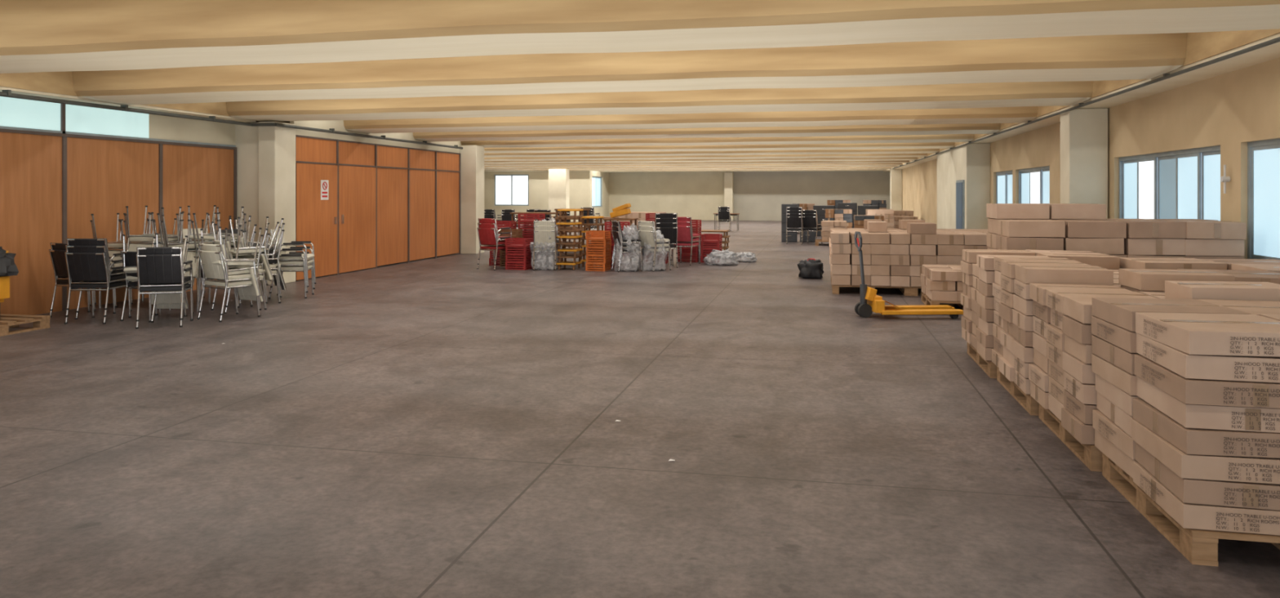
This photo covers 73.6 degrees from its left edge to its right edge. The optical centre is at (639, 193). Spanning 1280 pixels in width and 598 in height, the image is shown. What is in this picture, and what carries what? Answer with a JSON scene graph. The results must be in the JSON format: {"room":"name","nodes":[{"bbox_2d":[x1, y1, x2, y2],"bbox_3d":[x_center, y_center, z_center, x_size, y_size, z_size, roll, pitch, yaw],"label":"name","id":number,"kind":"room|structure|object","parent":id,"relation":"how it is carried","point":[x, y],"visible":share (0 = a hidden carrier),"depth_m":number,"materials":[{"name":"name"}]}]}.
{"room":"warehouse","nodes":[
{"label":"warehouse","id":0,"kind":"room"},
{"bbox_2d":[0,128,236,315],"bbox_3d":[-9.181,0.390,5.688,0.100,2.420,19.380,0,0,12],"label":"wall","id":1,"kind":"structure","parent":0,"point":[51,184],"depth_m":12.05,"materials":[{"name":"brown wood"}]},
{"bbox_2d":[289,120,460,281],"bbox_3d":[-5.572,-0.200,19.134,0.105,3.600,7.370,0,0,12],"label":"wall","id":2,"kind":"structure","parent":0,"point":[418,185],"depth_m":19.62,"materials":[{"name":"brown wood"}]},
{"bbox_2d":[296,163,337,279],"bbox_3d":[-6.117,0.512,16.239,0.058,2.135,1.350,0,0,12],"label":"door","id":3,"kind":"structure","parent":2,"relation":"in","point":[316,184],"depth_m":16.24,"materials":[{"name":"brown wood"}]},
{"bbox_2d":[338,165,375,272],"bbox_3d":[-5.820,0.512,17.663,0.058,2.135,1.440,0,0,12],"label":"door","id":4,"kind":"structure","parent":2,"relation":"in","point":[357,184],"depth_m":17.62,"materials":[{"name":"brown wood"}]},
{"bbox_2d":[484,170,591,222],"bbox_3d":[-6.426,-0.200,48.949,7.400,3.600,0.200,0,0,12],"label":"wall","id":5,"kind":"structure","parent":0,"point":[580,181],"depth_m":48.69,"materials":[{"name":"beige paint"}]},
{"bbox_2d":[494,173,528,205],"bbox_3d":[-7.362,-0.200,49.113,2.100,1.800,0.060,0,0,12],"label":"window","id":6,"kind":"structure","parent":5,"relation":"in","point":[511,189],"depth_m":49.08,"materials":[{"name":"glass"}]},
{"bbox_2d":[591,170,608,220],"bbox_3d":[-2.442,-0.200,50.415,0.200,3.600,4.300,0,0,12],"label":"wall","id":7,"kind":"structure","parent":0,"point":[603,210],"depth_m":51.20,"materials":[{"name":"beige paint"}]},
{"bbox_2d":[591,176,601,207],"bbox_3d":[-2.560,-0.100,49.775,0.070,1.800,2.400,0,0,12],"label":"window","id":8,"kind":"structure","parent":7,"relation":"in","point":[596,180],"depth_m":49.76,"materials":[{"name":"glass"}]},
{"bbox_2d":[71,32,1186,104],"bbox_3d":[-0.896,-1.637,10.526,13.340,0.727,1.220,0,0,12],"label":"ceiling beam","id":9,"kind":"structure","parent":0,"point":[1149,55],"depth_m":9.87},
{"bbox_2d":[0,220,1279,597],"bbox_3d":[-2.927,1.700,24.619,24.800,0.200,59.000,0,0,12],"label":"floor","id":10,"kind":"structure","parent":0,"point":[442,426],"depth_m":5.21,"materials":[{"name":"concrete"}]},
{"bbox_2d":[0,313,50,336],"bbox_3d":[-7.654,1.528,9.721,1.000,0.143,1.200,0,0,12],"label":"wooden pallet","id":11,"kind":"object","parent":10,"relation":"on","point":[6,321],"visible":1,"depth_m":10.00,"materials":[{"name":"brown wood"}]},
{"bbox_2d":[0,246,18,302],"bbox_3d":[-7.747,1.020,9.766,0.880,0.872,0.802,0,0,12],"label":"trash bin","id":12,"kind":"object","parent":11,"relation":"on","point":[8,268],"visible":1,"depth_m":9.92,"materials":[{"name":"paint"}]},
{"bbox_2d":[48,242,116,319],"bbox_3d":[-7.312,1.117,11.220,0.515,0.970,0.589,0,0,20],"label":"stacked chairs","id":13,"kind":"object","parent":10,"relation":"on","point":[57,255],"visible":0.38,"depth_m":11.05,"materials":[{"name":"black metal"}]},
{"bbox_2d":[64,237,133,324],"bbox_3d":[-6.811,1.075,10.765,0.515,1.055,0.604,0,0,0],"label":"stacked chairs","id":14,"kind":"object","parent":10,"relation":"on","point":[86,259],"visible":0.88,"depth_m":10.53,"materials":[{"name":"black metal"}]},
{"bbox_2d":[89,205,208,309],"bbox_3d":[-7.021,0.885,12.280,1.150,1.430,1.178,0,0,12],"label":"stacked chairs","id":15,"kind":"object","parent":10,"relation":"on","point":[144,240],"visible":0.36,"depth_m":11.92,"materials":[{"name":"metal"}]},
{"bbox_2d":[120,232,189,322],"bbox_3d":[-6.212,1.047,10.959,0.569,1.110,0.631,0,0,16],"label":"stacked chairs","id":16,"kind":"object","parent":10,"relation":"on","point":[167,300],"visible":0.48,"depth_m":10.81,"materials":[{"name":"silver metal"}]},
{"bbox_2d":[135,245,193,328],"bbox_3d":[-5.801,1.117,10.446,0.515,0.970,0.589,0,0,-15],"label":"stacked chairs","id":17,"kind":"object","parent":10,"relation":"on","point":[161,268],"visible":1,"depth_m":10.23,"materials":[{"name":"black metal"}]},
{"bbox_2d":[160,204,244,310],"bbox_3d":[-6.181,0.885,12.121,0.602,1.430,1.100,0,0,12],"label":"stacked chairs","id":18,"kind":"object","parent":10,"relation":"on","point":[192,255],"visible":0.36,"depth_m":11.70,"materials":[{"name":"metal"}]},
{"bbox_2d":[196,226,264,321],"bbox_3d":[-5.251,1.008,11.020,0.609,1.189,0.658,0,0,32],"label":"stacked chairs","id":19,"kind":"object","parent":10,"relation":"on","point":[215,264],"visible":1,"depth_m":10.90,"materials":[{"name":"silver metal"}]},
{"bbox_2d":[211,216,274,313],"bbox_3d":[-5.503,0.960,11.789,0.647,1.285,0.664,0,0,44],"label":"stacked chairs","id":20,"kind":"object","parent":10,"relation":"on","point":[264,270],"visible":0.43,"depth_m":11.76,"materials":[{"name":"silver metal"}]},
{"bbox_2d":[235,213,286,305],"bbox_3d":[-5.601,0.948,12.632,0.681,1.308,0.597,0,0,-23],"label":"stacked chairs","id":21,"kind":"object","parent":10,"relation":"on","point":[275,266],"visible":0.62,"depth_m":12.48,"materials":[{"name":"silver metal"}]},
{"bbox_2d":[235,121,295,284],"bbox_3d":[-6.826,0.170,15.371,1.050,2.860,0.660,0,0,12],"label":"column","id":22,"kind":"structure","parent":10,"relation":"on","point":[266,154],"depth_m":15.12,"materials":[{"name":"paint"}]},
{"bbox_2d":[268,228,315,298],"bbox_3d":[-5.403,1.075,13.284,0.604,1.055,0.515,0,0,-8],"label":"stacked chairs","id":23,"kind":"object","parent":10,"relation":"on","point":[297,260],"visible":0.7,"depth_m":13.08,"materials":[{"name":"silver metal"}]},
{"bbox_2d":[456,145,484,253],"bbox_3d":[-4.561,0.160,22.983,0.570,2.880,0.570,0,0,12],"label":"column","id":24,"kind":"structure","parent":10,"relation":"on","point":[472,157],"depth_m":22.71,"materials":[{"name":"paint"}]},
{"bbox_2d":[476,217,512,270],"bbox_3d":[-3.093,1.060,18.212,0.515,1.085,0.604,0,0,32],"label":"stacked chairs","id":25,"kind":"object","parent":10,"relation":"on","point":[489,237],"visible":0.95,"depth_m":18.01,"materials":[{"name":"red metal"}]},
{"bbox_2d":[488,220,516,265],"bbox_3d":[-3.082,1.110,19.237,0.517,0.981,0.400,0,0,10],"label":"stacked crates","id":26,"kind":"object","parent":10,"relation":"on","point":[503,224],"visible":0.18,"depth_m":19.08,"materials":[{"name":"red plastic"}]},
{"bbox_2d":[499,228,523,266],"bbox_3d":[-2.831,1.192,18.827,0.441,0.817,0.300,0,0,12],"label":"stacked crates","id":27,"kind":"object","parent":10,"relation":"on","point":[514,233],"visible":0.27,"depth_m":18.72,"materials":[{"name":"brown wood"}]},
{"bbox_2d":[505,237,533,270],"bbox_3d":[-2.563,1.274,18.158,0.473,0.653,0.400,0,0,17],"label":"stacked crates","id":28,"kind":"object","parent":10,"relation":"on","point":[518,252],"visible":0.81,"depth_m":18.00,"materials":[{"name":"red plastic"}]},
{"bbox_2d":[517,213,545,265],"bbox_3d":[-2.453,1.028,19.310,0.522,1.145,0.400,0,0,14],"label":"stacked crates","id":29,"kind":"object","parent":10,"relation":"on","point":[526,226],"visible":0.2,"depth_m":19.14,"materials":[{"name":"red plastic"}]},
{"bbox_2d":[529,220,558,270],"bbox_3d":[-2.012,1.082,18.082,0.614,1.040,0.641,0,0,12],"label":"chairs","id":30,"kind":"object","parent":10,"relation":"on","point":[544,231],"visible":0.99,"depth_m":17.84,"materials":[{"name":"silver metal"}]},
{"bbox_2d":[548,168,568,217],"bbox_3d":[-4.210,0.160,44.399,0.970,2.880,0.620,0,0,12],"label":"column","id":31,"kind":"structure","parent":10,"relation":"on","point":[558,179],"depth_m":44.12,"materials":[{"name":"paint"}]},
{"bbox_2d":[555,208,582,269],"bbox_3d":[-1.492,0.966,18.189,0.450,1.268,0.500,0,0,12],"label":"wooden tables","id":32,"kind":"object","parent":10,"relation":"on","point":[565,242],"visible":1,"depth_m":18.00,"materials":[{"name":"yellow paint"}]},
{"bbox_2d":[554,208,591,263],"bbox_3d":[-1.576,0.976,19.841,0.730,1.248,0.600,0,0,12],"label":"wooden tables","id":33,"kind":"object","parent":10,"relation":"on","point":[584,209],"visible":0.33,"depth_m":19.64,"materials":[{"name":"brown wood"}]},
{"bbox_2d":[581,216,604,266],"bbox_3d":[-1.036,1.051,18.809,0.430,1.098,0.500,0,0,12],"label":"wooden tables","id":34,"kind":"object","parent":10,"relation":"on","point":[588,223],"visible":0.42,"depth_m":18.62,"materials":[{"name":"yellow paint"}]},
{"bbox_2d":[585,230,611,271],"bbox_3d":[-0.867,1.192,17.855,0.436,0.817,0.400,0,0,15],"label":"stacked crates","id":35,"kind":"object","parent":10,"relation":"on","point":[598,238],"visible":1,"depth_m":17.70,"materials":[{"name":"orange plastic"}]},
{"bbox_2d":[611,220,642,271],"bbox_3d":[-0.257,1.082,17.738,0.667,1.040,0.622,0,0,-6],"label":"chairs","id":36,"kind":"object","parent":10,"relation":"on","point":[627,243],"visible":1,"depth_m":17.53,"materials":[{"name":"silver metal"}]},
{"bbox_2d":[637,220,671,271],"bbox_3d":[0.300,1.084,17.867,0.618,1.044,0.660,0,0,32],"label":"chairs","id":37,"kind":"object","parent":10,"relation":"on","point":[650,242],"visible":0.92,"depth_m":17.66,"materials":[{"name":"silver metal"}]},
{"bbox_2d":[651,213,678,267],"bbox_3d":[0.532,1.010,18.688,0.515,1.185,0.619,0,0,-8],"label":"stacked chairs","id":38,"kind":"object","parent":10,"relation":"on","point":[667,223],"visible":0.61,"depth_m":18.43,"materials":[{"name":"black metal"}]},
{"bbox_2d":[671,216,701,265],"bbox_3d":[1.036,1.060,19.393,0.504,1.085,0.604,0,0,27],"label":"stacked chairs","id":39,"kind":"object","parent":10,"relation":"on","point":[685,234],"visible":0.73,"depth_m":19.15,"materials":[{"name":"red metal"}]},
{"bbox_2d":[677,219,701,262],"bbox_3d":[1.160,1.110,20.189,0.508,0.981,0.400,0,0,17],"label":"stacked crates","id":40,"kind":"object","parent":10,"relation":"on","point":[686,251],"visible":0.38,"depth_m":20.02,"materials":[{"name":"red plastic"}]},
{"bbox_2d":[700,233,722,262],"bbox_3d":[1.672,1.274,19.980,0.440,0.653,0.400,0,0,14],"label":"stacked crates","id":41,"kind":"object","parent":10,"relation":"on","point":[712,242],"visible":0.75,"depth_m":19.82,"materials":[{"name":"red plastic"}]},
{"bbox_2d":[702,248,738,265],"bbox_3d":[1.818,1.424,19.226,0.808,0.352,0.641,0,0,12],"label":"plastic bags","id":42,"kind":"object","parent":10,"relation":"on","point":[731,260],"visible":1,"depth_m":19.05},
{"bbox_2d":[724,172,733,220],"bbox_3d":[5.268,0.170,50.643,0.520,2.860,0.620,0,0,12],"label":"column","id":43,"kind":"structure","parent":10,"relation":"on","point":[728,176],"depth_m":50.34,"materials":[{"name":"paint"}]},
{"bbox_2d":[781,204,797,241],"bbox_3d":[4.977,0.975,28.468,0.500,1.250,0.582,0,0,12],"label":"filing cabinet","id":44,"kind":"object","parent":10,"relation":"on","point":[792,236],"visible":0.48,"depth_m":28.23,"materials":[{"name":"grey metal"}]},
{"bbox_2d":[786,206,802,244],"bbox_3d":[4.910,1.010,27.172,0.504,1.185,0.619,0,0,12],"label":"stacked chairs","id":45,"kind":"object","parent":10,"relation":"on","point":[793,214],"visible":1,"depth_m":26.92,"materials":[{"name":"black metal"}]},
{"bbox_2d":[796,257,823,279],"bbox_3d":[3.229,1.412,16.179,0.502,0.367,0.449,0,0,12],"label":"duffel bag","id":46,"kind":"object","parent":10,"relation":"on","point":[810,268],"visible":1,"depth_m":16.02,"materials":[{"name":"fabric"}]},
{"bbox_2d":[802,209,822,243],"bbox_3d":[5.507,1.060,27.347,0.504,1.085,0.604,0,0,32],"label":"stacked chairs","id":47,"kind":"object","parent":10,"relation":"on","point":[810,220],"visible":0.81,"depth_m":27.13,"materials":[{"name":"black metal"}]},
{"bbox_2d":[815,239,829,245],"bbox_3d":[5.995,1.528,26.739,1.000,0.143,1.200,0,0,12],"label":"wooden pallet","id":48,"kind":"object","parent":10,"relation":"on","point":[817,241],"visible":0.36,"depth_m":26.25,"materials":[{"name":"brown wood"}]},
{"bbox_2d":[821,220,847,240],"bbox_3d":[6.062,1.157,26.722,0.782,0.599,1.007,0,0,12],"label":"cardboard boxes","id":49,"kind":"object","parent":48,"relation":"on","point":[826,225],"visible":0.64,"depth_m":26.28},
{"bbox_2d":[813,204,835,235],"bbox_3d":[6.941,1.025,32.246,0.800,1.150,0.582,0,0,12],"label":"filing cabinet","id":50,"kind":"object","parent":10,"relation":"on","point":[820,209],"visible":0.28,"depth_m":32.01,"materials":[{"name":"grey metal"}]},
{"bbox_2d":[831,283,911,295],"bbox_3d":[3.762,1.528,13.996,1.200,0.143,1.000,0,0,12],"label":"wooden pallet","id":51,"kind":"object","parent":10,"relation":"on","point":[906,291],"visible":0.41,"depth_m":13.51,"materials":[{"name":"brown wood"}]},
{"bbox_2d":[830,221,910,286],"bbox_3d":[3.751,0.961,14.028,1.233,0.990,1.116,0,0,12],"label":"cardboard boxes","id":52,"kind":"object","parent":51,"relation":"on","point":[886,256],"visible":0.97,"depth_m":13.50},
{"bbox_2d":[889,168,902,210],"bbox_3d":[13.244,0.170,44.226,0.550,2.860,0.720,0,0,12],"label":"column","id":53,"kind":"structure","parent":10,"relation":"on","point":[895,175],"depth_m":43.89,"materials":[{"name":"paint"}]},
{"bbox_2d":[853,231,963,318],"bbox_3d":[3.496,1.046,11.141,1.363,1.108,0.550,0,0,-2],"label":"jack","id":54,"kind":"object","parent":10,"relation":"on","point":[869,302],"visible":0.9,"depth_m":11.02,"materials":[{"name":"yellow paint"}]},
{"bbox_2d":[911,286,921,295],"bbox_3d":[4.936,1.528,13.751,1.200,0.143,1.000,0,0,12],"label":"wooden pallet","id":55,"kind":"object","parent":10,"relation":"on","point":[913,289],"visible":0.15,"depth_m":13.38,"materials":[{"name":"brown wood"}]},
{"bbox_2d":[904,222,986,286],"bbox_3d":[4.919,0.962,13.780,1.220,0.989,1.117,0,0,12],"label":"cardboard boxes","id":56,"kind":"object","parent":55,"relation":"on","point":[927,246],"visible":0.53,"depth_m":13.31},
{"bbox_2d":[920,291,963,309],"bbox_3d":[4.565,1.528,12.072,1.000,0.143,1.200,0,0,12],"label":"wooden pallet","id":57,"kind":"object","parent":10,"relation":"on","point":[926,300],"visible":0.27,"depth_m":11.82,"materials":[{"name":"brown wood"}]},
{"bbox_2d":[920,264,963,301],"bbox_3d":[4.563,1.253,12.069,1.028,0.404,1.109,0,0,12],"label":"cardboard boxes","id":58,"kind":"object","parent":57,"relation":"on","point":[939,282],"visible":0.45,"depth_m":11.62},
{"bbox_2d":[937,142,990,229],"bbox_3d":[9.042,0.170,24.110,0.560,2.860,5.500,0,0,12],"label":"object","id":59,"kind":"object","parent":10,"relation":"on","point":[970,162],"visible":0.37,"depth_m":21.47,"materials":[{"name":"paint"}]},
{"bbox_2d":[955,179,964,228],"bbox_3d":[8.339,0.625,22.316,0.082,1.950,1.100,0,0,12],"label":"door","id":60,"kind":"structure","parent":59,"relation":"attached to","point":[960,184],"depth_m":22.07,"materials":[{"name":"glass"}]},
{"bbox_2d":[967,342,996,377],"bbox_3d":[3.653,1.528,7.900,1.000,0.143,1.200,0,0,12],"label":"wooden pallet","id":61,"kind":"object","parent":10,"relation":"on","point":[988,366],"visible":0.16,"depth_m":7.89,"materials":[{"name":"brown wood"}]},
{"bbox_2d":[960,248,1119,359],"bbox_3d":[3.727,1.008,7.922,1.245,0.899,1.263,0,0,12],"label":"cardboard boxes","id":62,"kind":"object","parent":61,"relation":"on","point":[977,299],"visible":0.34,"depth_m":7.80},
{"bbox_2d":[996,365,1039,415],"bbox_3d":[3.434,1.528,6.658,1.000,0.143,1.200,0,0,12],"label":"wooden pallet","id":63,"kind":"object","parent":10,"relation":"on","point":[1026,401],"visible":0.18,"depth_m":6.61,"materials":[{"name":"brown wood"}]},
{"bbox_2d":[991,256,1120,394],"bbox_3d":[3.492,1.000,6.684,1.217,0.915,1.262,0,0,12],"label":"cardboard boxes","id":64,"kind":"object","parent":63,"relation":"on","point":[1012,352],"visible":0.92,"depth_m":6.47},
{"bbox_2d":[1039,403,1102,471],"bbox_3d":[3.216,1.528,5.417,1.000,0.143,1.200,0,0,12],"label":"wooden pallet","id":65,"kind":"object","parent":10,"relation":"on","point":[1090,455],"visible":0.17,"depth_m":5.36,"materials":[{"name":"brown wood"}]},
{"bbox_2d":[1028,268,1279,444],"bbox_3d":[3.253,0.992,5.448,1.186,0.929,1.268,0,0,12],"label":"cardboard boxes","id":66,"kind":"object","parent":65,"relation":"on","point":[1062,379],"visible":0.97,"depth_m":5.39},
{"bbox_2d":[1060,107,1107,218],"bbox_3d":[6.695,0.170,12.903,0.550,2.860,0.520,0,0,12],"label":"column","id":67,"kind":"structure","parent":10,"relation":"on","point":[1083,131],"depth_m":12.67,"materials":[{"name":"paint"}]},
{"bbox_2d":[1102,452,1279,565],"bbox_3d":[2.997,1.528,4.175,1.000,0.143,1.200,0,0,12],"label":"wooden pallet","id":68,"kind":"object","parent":10,"relation":"on","point":[1198,546],"visible":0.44,"depth_m":3.89,"materials":[{"name":"brown wood"}]},
{"bbox_2d":[1091,297,1279,534],"bbox_3d":[3.026,1.023,4.205,1.142,0.864,1.266,0,0,12],"label":"cardboard boxes","id":69,"kind":"object","parent":68,"relation":"on","point":[1188,390],"visible":1,"depth_m":3.74},
{"bbox_3d":[3.991,1.529,15.093,1.200,0.143,1.000,0,0,12],"label":"wooden pallet","id":70,"kind":"object","parent":10,"relation":"on","visible":0},
{"bbox_2d":[829,218,902,277],"bbox_3d":[3.979,0.962,15.123,1.231,0.989,1.113,0,0,12],"label":"cardboard boxes","id":71,"kind":"object","parent":70,"relation":"on","point":[864,228],"visible":0.21,"depth_m":15.23},
{"bbox_3d":[0.078,1.529,22.867,1.200,0.143,1.000,0,0,12],"label":"wooden pallet","id":72,"kind":"object","parent":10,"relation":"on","visible":0},
{"bbox_2d":[618,211,666,248],"bbox_3d":[0.082,0.977,22.863,1.138,0.960,1.010,0,0,12],"label":"wooden table","id":73,"kind":"object","parent":72,"relation":"on","point":[641,215],"visible":0.25,"depth_m":22.42,"materials":[{"name":"wood"}]},
{"bbox_3d":[4.648,1.529,6.405,1.000,0.143,1.200,0,0,12],"label":"wooden pallet","id":74,"kind":"object","parent":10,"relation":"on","visible":0},
{"bbox_2d":[1177,262,1279,284],"bbox_3d":[4.729,1.016,6.426,1.297,0.884,1.252,0,0,12],"label":"cardboard boxes","id":75,"kind":"object","parent":74,"relation":"on","point":[1242,272],"visible":0.06,"depth_m":6.29},
{"bbox_3d":[4.906,1.529,7.638,1.000,0.143,1.200,0,0,12],"label":"wooden pallet","id":76,"kind":"object","parent":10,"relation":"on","visible":0},
{"bbox_2d":[1117,257,1279,269],"bbox_3d":[4.978,1.017,7.662,1.297,0.883,1.254,0,0,12],"label":"cardboard boxes","id":77,"kind":"object","parent":76,"relation":"on","point":[1125,262],"visible":0.06,"depth_m":7.24},
{"bbox_3d":[4.433,1.529,9.239,1.000,0.143,1.200,0,0,12],"label":"wooden pallet","id":78,"kind":"object","parent":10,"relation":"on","visible":0},
{"bbox_2d":[986,203,1127,257],"bbox_3d":[4.455,0.785,9.271,1.140,1.344,1.257,0,0,12],"label":"cardboard boxes","id":79,"kind":"object","parent":78,"relation":"on","point":[1011,226],"visible":0.41,"depth_m":8.76},
{"bbox_3d":[5.510,1.529,9.014,1.000,0.143,1.200,0,0,12],"label":"wooden pallet","id":80,"kind":"object","parent":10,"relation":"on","visible":0},
{"bbox_2d":[1106,218,1246,258],"bbox_3d":[5.518,0.868,9.052,1.104,1.178,1.262,0,0,12],"label":"cardboard boxes","id":81,"kind":"object","parent":80,"relation":"on","point":[1198,238],"visible":0.31,"depth_m":8.46},
{"bbox_3d":[5.165,1.529,14.847,1.200,0.143,1.000,0,0,12],"label":"wooden pallet","id":82,"kind":"object","parent":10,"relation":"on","visible":0},
{"bbox_2d":[898,219,977,231],"bbox_3d":[5.157,0.962,14.876,1.208,0.991,1.118,0,0,12],"label":"cardboard boxes","id":83,"kind":"object","parent":82,"relation":"on","point":[902,223],"visible":0.12,"depth_m":14.98},
{"bbox_3d":[7.065,1.529,30.398,1.000,0.143,1.200,0,0,12],"label":"wooden pallet","id":84,"kind":"object","parent":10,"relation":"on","visible":0},
{"bbox_2d":[825,208,852,227],"bbox_3d":[7.056,1.006,30.395,0.930,0.899,1.013,0,0,12],"label":"cardboard boxes","id":85,"kind":"object","parent":84,"relation":"on","point":[846,215],"visible":0.54,"depth_m":29.91,"materials":[{"name":"brown cardboard"}]},
{"bbox_3d":[8.436,1.529,30.111,1.000,0.143,1.200,0,0,12],"label":"wooden pallet","id":86,"kind":"object","parent":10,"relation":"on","visible":0},
{"bbox_2d":[865,208,893,228],"bbox_3d":[8.434,1.006,30.107,0.915,0.899,1.018,0,0,12],"label":"cardboard boxes","id":87,"kind":"object","parent":86,"relation":"on","point":[888,214],"visible":0.37,"depth_m":29.58},
{"bbox_3d":[7.415,1.529,27.668,1.000,0.143,1.200,0,0,12],"label":"wooden pallet","id":88,"kind":"object","parent":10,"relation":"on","visible":0},
{"bbox_2d":[853,214,884,227],"bbox_3d":[7.404,1.081,27.668,0.930,0.749,1.006,0,0,12],"label":"cardboard boxes","id":89,"kind":"object","parent":88,"relation":"on","point":[858,219],"visible":0.39,"depth_m":27.25,"materials":[{"name":"brown cardboard"}]},
{"bbox_2d":[0,0,1279,73],"bbox_3d":[-1.510,-1.635,7.589,13.340,0.730,1.220,0,0,12],"label":"ceiling beam","id":90,"kind":"structure","parent":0,"point":[36,35],"depth_m":7.14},
{"bbox_2d":[226,80,1093,121],"bbox_3d":[-0.283,-1.637,13.462,13.340,0.726,1.220,0,0,12],"label":"ceiling beam","id":91,"kind":"structure","parent":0,"point":[983,95],"depth_m":12.88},
{"bbox_2d":[484,167,890,171],"bbox_3d":[1.424,-1.635,46.818,23.640,0.730,1.220,0,0,12],"label":"ceiling beam","id":92,"kind":"structure","parent":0,"point":[808,168],"depth_m":45.91,"materials":[{"name":"wood"}]},
{"bbox_2d":[484,165,896,169],"bbox_3d":[0.811,-1.635,43.882,23.640,0.730,1.220,0,0,12],"label":"ceiling beam","id":93,"kind":"structure","parent":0,"point":[777,166],"depth_m":43.16,"materials":[{"name":"wood"}]},
{"bbox_2d":[343,106,1037,133],"bbox_3d":[0.331,-1.637,16.399,13.340,0.727,1.220,0,0,12],"label":"ceiling beam","id":94,"kind":"structure","parent":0,"point":[1021,113],"depth_m":15.86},
{"bbox_2d":[484,163,902,168],"bbox_3d":[0.197,-1.636,40.945,23.640,0.728,1.220,0,0,12],"label":"ceiling beam","id":95,"kind":"structure","parent":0,"point":[822,164],"depth_m":40.23,"materials":[{"name":"wood"}]},
{"bbox_2d":[484,160,909,165],"bbox_3d":[-0.416,-1.635,38.008,23.640,0.730,1.220,0,0,12],"label":"ceiling beam","id":96,"kind":"structure","parent":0,"point":[897,161],"depth_m":36.96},
{"bbox_2d":[484,156,917,163],"bbox_3d":[-1.030,-1.637,35.072,23.640,0.726,1.220,0,0,12],"label":"ceiling beam","id":97,"kind":"structure","parent":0,"point":[904,157],"depth_m":34.06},
{"bbox_2d":[484,153,927,160],"bbox_3d":[-1.643,-1.636,32.135,23.640,0.728,1.220,0,0,12],"label":"ceiling beam","id":98,"kind":"structure","parent":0,"point":[868,155],"depth_m":30.96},
{"bbox_2d":[413,123,1000,142],"bbox_3d":[0.944,-1.636,19.336,13.340,0.727,1.220,0,0,12],"label":"ceiling beam","id":99,"kind":"structure","parent":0,"point":[960,128],"depth_m":18.82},
{"bbox_2d":[484,148,939,157],"bbox_3d":[-2.257,-1.637,29.199,23.640,0.725,1.220,0,0,12],"label":"ceiling beam","id":100,"kind":"structure","parent":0,"point":[882,150],"depth_m":27.84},
{"bbox_2d":[460,133,974,147],"bbox_3d":[-3.484,-1.637,23.325,23.640,0.726,1.220,0,0,12],"label":"ceiling beam","id":101,"kind":"structure","parent":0,"point":[943,137],"depth_m":21.80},
{"bbox_2d":[484,142,955,152],"bbox_3d":[-2.870,-1.636,26.262,23.640,0.728,1.220,0,0,12],"label":"ceiling beam","id":102,"kind":"structure","parent":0,"point":[928,144],"depth_m":24.75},
{"bbox_2d":[599,168,886,172],"bbox_3d":[2.038,-1.637,49.755,23.640,0.727,1.220,0,0,12],"label":"ceiling beam","id":103,"kind":"structure","parent":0,"point":[841,169],"depth_m":48.86,"materials":[{"name":"wood"}]},
{"bbox_2d":[608,170,889,220],"bbox_3d":[6.241,-0.200,50.900,17.000,3.600,0.200,0,0,12],"label":"wall","id":104,"kind":"structure","parent":0,"point":[757,195],"depth_m":50.81,"materials":[{"name":"grey paint"}]},
{"bbox_2d":[902,57,1279,258],"bbox_3d":[8.655,-0.200,20.156,0.300,3.600,55.000,0,0,12],"label":"wall","id":105,"kind":"structure","parent":0,"point":[1230,110],"depth_m":10.38,"materials":[{"name":"beige paint"}]},
{"bbox_2d":[995,170,1012,203],"bbox_3d":[8.550,0.090,19.923,0.070,1.220,2.100,0,0,12],"label":"window","id":106,"kind":"structure","parent":105,"relation":"in","point":[1003,179],"depth_m":20.09,"materials":[{"name":"glass"}]},
{"bbox_2d":[1018,165,1049,203],"bbox_3d":[7.987,0.090,17.231,0.070,1.220,2.800,0,0,12],"label":"window","id":107,"kind":"structure","parent":105,"relation":"in","point":[1033,183],"depth_m":17.28,"materials":[{"name":"glass"}]},
{"bbox_2d":[1118,145,1220,220],"bbox_3d":[6.633,0.090,10.746,0.070,1.220,3.350,0,0,12],"label":"window","id":108,"kind":"structure","parent":105,"relation":"in","point":[1179,171],"depth_m":10.61,"materials":[{"name":"glass"}]},
{"bbox_2d":[1247,137,1279,259],"bbox_3d":[5.774,0.090,6.635,0.070,1.220,4.150,0,0,12],"label":"window","id":109,"kind":"structure","parent":105,"relation":"in","point":[1263,156],"depth_m":8.38,"materials":[{"name":"glass"}]},
{"bbox_3d":[-9.237,-1.675,5.955,0.280,0.650,19.880,0,0,12],"label":"wall","id":110,"kind":"structure","parent":0,"visible":0},
{"bbox_2d":[0,96,250,146],"bbox_3d":[-9.135,-1.085,5.933,0.070,0.530,19.880,0,0,12],"label":"window","id":111,"kind":"structure","parent":110,"relation":"in","point":[15,113],"depth_m":12.45,"materials":[{"name":"clear glass"}]},
{"bbox_3d":[-2.927,-2.100,24.619,24.800,0.200,59.000,0,0,12],"label":"ceiling","id":112,"kind":"structure","parent":0,"visible":0},
{"bbox_2d":[0,71,289,123],"bbox_3d":[-8.141,-1.633,9.490,0.420,0.735,27.250,0,0,12],"label":"beam","id":113,"kind":"structure","parent":112,"relation":"attached to","point":[56,85],"depth_m":11.28,"materials":[{"name":"paint"}]},
{"bbox_2d":[0,89,462,149],"bbox_3d":[-7.392,-1.139,11.329,0.464,0.242,23.155,0,0,13],"label":"conduit","id":114,"kind":"object","parent":112,"relation":"attached to","point":[6,93],"visible":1,"depth_m":13.35,"materials":[{"name":"grey metal"}]},
{"bbox_2d":[883,28,1279,171],"bbox_3d":[8.438,-1.633,21.223,0.560,0.735,57.000,0,0,12],"label":"beam","id":115,"kind":"structure","parent":112,"relation":"attached to","point":[1202,46],"depth_m":8.98,"materials":[{"name":"paint"}]},
{"bbox_2d":[892,36,1279,168],"bbox_3d":[8.337,-1.240,22.266,0.055,0.060,41.000,0,0,12],"label":"ceiling pipe","id":116,"kind":"object","parent":115,"relation":"attached to","point":[1166,76],"depth_m":9.52,"materials":[{"name":"grey metal"}]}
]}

